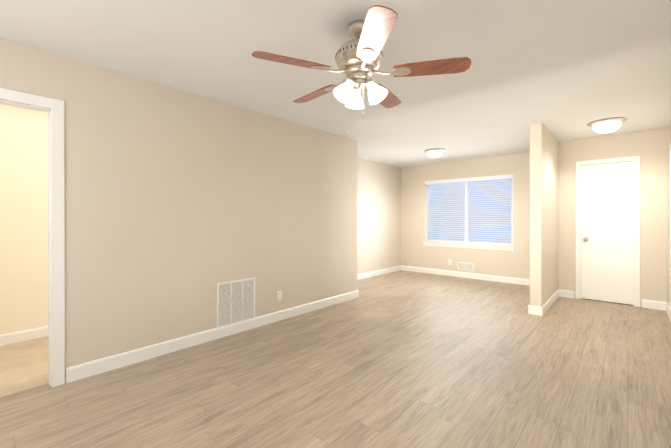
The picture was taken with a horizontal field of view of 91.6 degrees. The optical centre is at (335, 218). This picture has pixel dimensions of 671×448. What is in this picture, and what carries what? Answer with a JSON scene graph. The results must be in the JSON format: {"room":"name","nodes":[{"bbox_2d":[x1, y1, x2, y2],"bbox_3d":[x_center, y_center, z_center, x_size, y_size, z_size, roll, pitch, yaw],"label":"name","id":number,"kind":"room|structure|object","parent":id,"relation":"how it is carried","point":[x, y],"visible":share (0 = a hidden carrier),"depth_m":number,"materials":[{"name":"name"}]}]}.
{"room":"empty living room","nodes":[
{"label":"empty living room","id":0,"kind":"room"},
{"bbox_2d":[0,104,47,334],"bbox_3d":[-2.411,0.003,4.134,0.120,2.440,4.850,0,0,42],"label":"wall","id":1,"kind":"structure","parent":0,"point":[23,219],"depth_m":3.25,"materials":[{"name":"paint"}]},
{"bbox_2d":[0,326,47,345],"bbox_3d":[-2.360,1.167,4.091,0.015,0.112,4.850,0,0,42],"label":"baseboard","id":2,"kind":"structure","parent":1,"relation":"attached to","point":[18,336],"depth_m":3.25,"materials":[{"name":"white wood"}]},
{"bbox_2d":[0,336,48,398],"bbox_3d":[-1.951,1.243,3.660,1.400,0.062,4.950,0,0,42],"label":"floor","id":3,"kind":"structure","parent":0,"point":[23,366],"depth_m":2.69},
{"bbox_2d":[0,38,357,382],"bbox_3d":[-1.186,0.004,3.463,0.120,2.440,4.460,0,0,42],"label":"wall","id":4,"kind":"structure","parent":0,"point":[179,205],"depth_m":3.04,"materials":[{"name":"beige paint"}]},
{"bbox_2d":[0,87,64,387],"bbox_3d":[-2.386,0.175,2.118,0.152,2.105,0.953,0,0,42],"label":"door frame","id":5,"kind":"structure","parent":4,"relation":"attached to","point":[53,108],"depth_m":2.39,"materials":[{"name":"white wood"}]},
{"bbox_2d":[66,290,358,382],"bbox_3d":[-0.827,1.168,3.768,0.015,0.112,3.562,0,0,42],"label":"baseboard","id":6,"kind":"structure","parent":4,"relation":"attached to","point":[91,368],"depth_m":3.10,"materials":[{"name":"white wood"}]},
{"bbox_2d":[217,277,254,327],"bbox_3d":[-1.060,0.893,3.509,0.011,0.472,0.462,0,0,42],"label":"air vent","id":7,"kind":"object","parent":4,"relation":"in","point":[235,301],"visible":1,"depth_m":3.50,"materials":[{"name":"grey metal"}]},
{"bbox_2d":[277,290,281,300],"bbox_3d":[-0.675,0.923,3.941,0.007,0.115,0.070,0,0,42],"label":"outlet","id":8,"kind":"object","parent":4,"relation":"attached to","point":[279,295],"visible":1,"depth_m":3.94,"materials":[{"name":"white plastic"}]},
{"bbox_2d":[0,270,670,447],"bbox_3d":[0.602,1.285,3.420,4.770,0.120,8.090,0,0,42],"label":"floor","id":9,"kind":"structure","parent":0,"point":[403,359],"depth_m":2.42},
{"bbox_2d":[0,0,670,167],"bbox_3d":[0.441,-1.276,3.557,5.200,0.120,8.090,0,0,42],"label":"ceiling","id":10,"kind":"structure","parent":0,"point":[563,70],"depth_m":2.45,"materials":[{"name":"white paint"}]},
{"bbox_2d":[251,5,470,135],"bbox_3d":[0.136,-0.865,2.095,1.251,0.694,1.266,0,0,42],"label":"ceiling fan","id":11,"kind":"object","parent":10,"relation":"hanging from","point":[358,57],"visible":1,"depth_m":1.96,"materials":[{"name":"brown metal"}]},
{"bbox_2d":[425,148,444,157],"bbox_3d":[1.765,-1.151,5.801,0.350,0.140,0.350,0,0,42],"label":"ceiling light","id":12,"kind":"object","parent":10,"relation":"attached to","point":[434,153],"visible":1,"depth_m":5.70,"materials":[{"name":"white glass"}]},
{"bbox_2d":[587,117,626,133],"bbox_3d":[3.392,-1.143,4.081,0.380,0.148,0.380,0,0,42],"label":"ceiling light","id":13,"kind":"object","parent":10,"relation":"attached to","point":[607,125],"visible":1,"depth_m":3.99,"materials":[{"name":"white glass"}]},
{"bbox_2d":[357,158,400,273],"bbox_3d":[0.627,-0.003,6.818,0.120,2.440,2.960,0,0,42],"label":"wall","id":14,"kind":"structure","parent":0,"point":[379,216],"depth_m":7.07,"materials":[{"name":"beige paint"}]},
{"bbox_2d":[357,265,400,279],"bbox_3d":[0.627,1.161,6.720,0.015,0.112,2.810,0,0,42],"label":"baseboard","id":15,"kind":"structure","parent":14,"relation":"attached to","point":[377,272],"depth_m":7.04,"materials":[{"name":"white wood"}]},
{"bbox_2d":[401,152,529,278],"bbox_3d":[2.804,-0.003,6.759,3.208,2.440,0.150,0,0,42],"label":"wall","id":16,"kind":"structure","parent":0,"point":[412,215],"depth_m":6.72,"materials":[{"name":"beige paint"}]},
{"bbox_2d":[401,265,529,285],"bbox_3d":[2.701,1.161,6.743,3.080,0.112,0.015,0,0,42],"label":"baseboard","id":17,"kind":"structure","parent":16,"relation":"attached to","point":[520,281],"depth_m":6.69,"materials":[{"name":"white wood"}]},
{"bbox_2d":[457,262,473,270],"bbox_3d":[2.693,0.982,6.752,0.335,0.160,0.011,0,0,42],"label":"air vent","id":18,"kind":"object","parent":16,"relation":"in","point":[465,266],"visible":1,"depth_m":6.75,"materials":[{"name":"grey metal"}]},
{"bbox_2d":[423,178,514,250],"bbox_3d":[2.710,-0.123,6.788,1.870,1.450,0.139,0,0,42],"label":"window","id":19,"kind":"structure","parent":16,"relation":"in","point":[465,217],"depth_m":6.77,"materials":[{"name":"white plastic"}]},
{"bbox_2d":[425,178,465,242],"bbox_3d":[2.369,-0.172,7.075,0.899,1.353,0.083,0,0,42],"label":"window blind","id":20,"kind":"object","parent":19,"relation":"attached to","point":[445,192],"visible":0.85,"depth_m":7.07,"materials":[{"name":"white"}]},
{"bbox_2d":[465,174,512,245],"bbox_3d":[3.034,-0.171,6.482,0.899,1.353,0.083,0,0,42],"label":"window blind","id":21,"kind":"object","parent":19,"relation":"attached to","point":[470,203],"visible":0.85,"depth_m":6.46,"materials":[{"name":"white"}]},
{"bbox_2d":[530,123,558,306],"bbox_3d":[3.231,0.001,4.924,0.128,2.440,2.020,0,0,42],"label":"wall","id":22,"kind":"structure","parent":0,"point":[544,147],"depth_m":4.23,"materials":[{"name":"beige paint"}]},
{"bbox_2d":[528,305,542,315],"bbox_3d":[2.554,1.167,4.168,0.158,0.112,0.015,0,0,42],"label":"baseboard","id":23,"kind":"structure","parent":22,"relation":"attached to","point":[535,310],"depth_m":4.16,"materials":[{"name":"white wood"}]},
{"bbox_2d":[542,289,558,314],"bbox_3d":[3.071,1.166,4.641,0.015,0.112,1.380,0,0,42],"label":"baseboard","id":24,"kind":"structure","parent":22,"relation":"attached to","point":[549,302],"depth_m":4.54,"materials":[{"name":"white wood"}]},
{"bbox_2d":[558,128,667,306],"bbox_3d":[4.017,0.002,4.799,1.212,2.440,0.120,0,0,42],"label":"wall","id":25,"kind":"structure","parent":0,"point":[651,148],"depth_m":4.52,"materials":[{"name":"beige paint"}]},
{"bbox_2d":[559,289,573,297],"bbox_3d":[3.596,1.165,5.087,0.204,0.112,0.015,0,0,42],"label":"baseboard","id":26,"kind":"structure","parent":25,"relation":"attached to","point":[566,293],"depth_m":5.08,"materials":[{"name":"white wood"}]},
{"bbox_2d":[581,161,633,304],"bbox_3d":[3.976,0.198,4.763,0.626,2.024,0.104,0,0,42],"label":"door","id":27,"kind":"structure","parent":25,"relation":"in","point":[607,232],"depth_m":4.77,"materials":[{"name":"white paint"}]},
{"bbox_2d":[576,156,639,306],"bbox_3d":[3.995,0.171,4.809,0.724,2.102,0.136,0,0,42],"label":"door frame","id":28,"kind":"structure","parent":25,"relation":"attached to","point":[635,159],"depth_m":4.59,"materials":[{"name":"white wood"}]},
{"bbox_2d":[642,299,666,310],"bbox_3d":[4.332,1.166,4.431,0.248,0.112,0.015,0,0,42],"label":"baseboard","id":29,"kind":"structure","parent":25,"relation":"attached to","point":[657,305],"depth_m":4.43,"materials":[{"name":"white wood"}]},
{"bbox_2d":[667,122,670,306],"bbox_3d":[4.534,0.002,4.378,0.120,2.440,1.400,0,0,42],"label":"wall","id":30,"kind":"structure","parent":0,"point":[668,239],"depth_m":4.24,"materials":[{"name":"beige paint"}]},
{"bbox_2d":[666,303,669,318],"bbox_3d":[4.246,1.167,4.159,0.015,0.112,0.535,0,0,42],"label":"baseboard","id":31,"kind":"structure","parent":30,"relation":"attached to","point":[668,309],"depth_m":4.16,"materials":[{"name":"white wood"}]},
{"bbox_3d":[3.765,-1.021,3.514,0.120,0.390,0.910,0,0,42],"label":"wall","id":32,"kind":"structure","parent":0,"visible":0},
{"bbox_2d":[670,145,670,320],"bbox_3d":[3.759,0.167,3.522,0.136,2.115,1.050,0,0,42],"label":"door frame","id":33,"kind":"structure","parent":32,"relation":"attached to","point":[670,232],"depth_m":3.90,"materials":[{"name":"white wood"}]}
]}

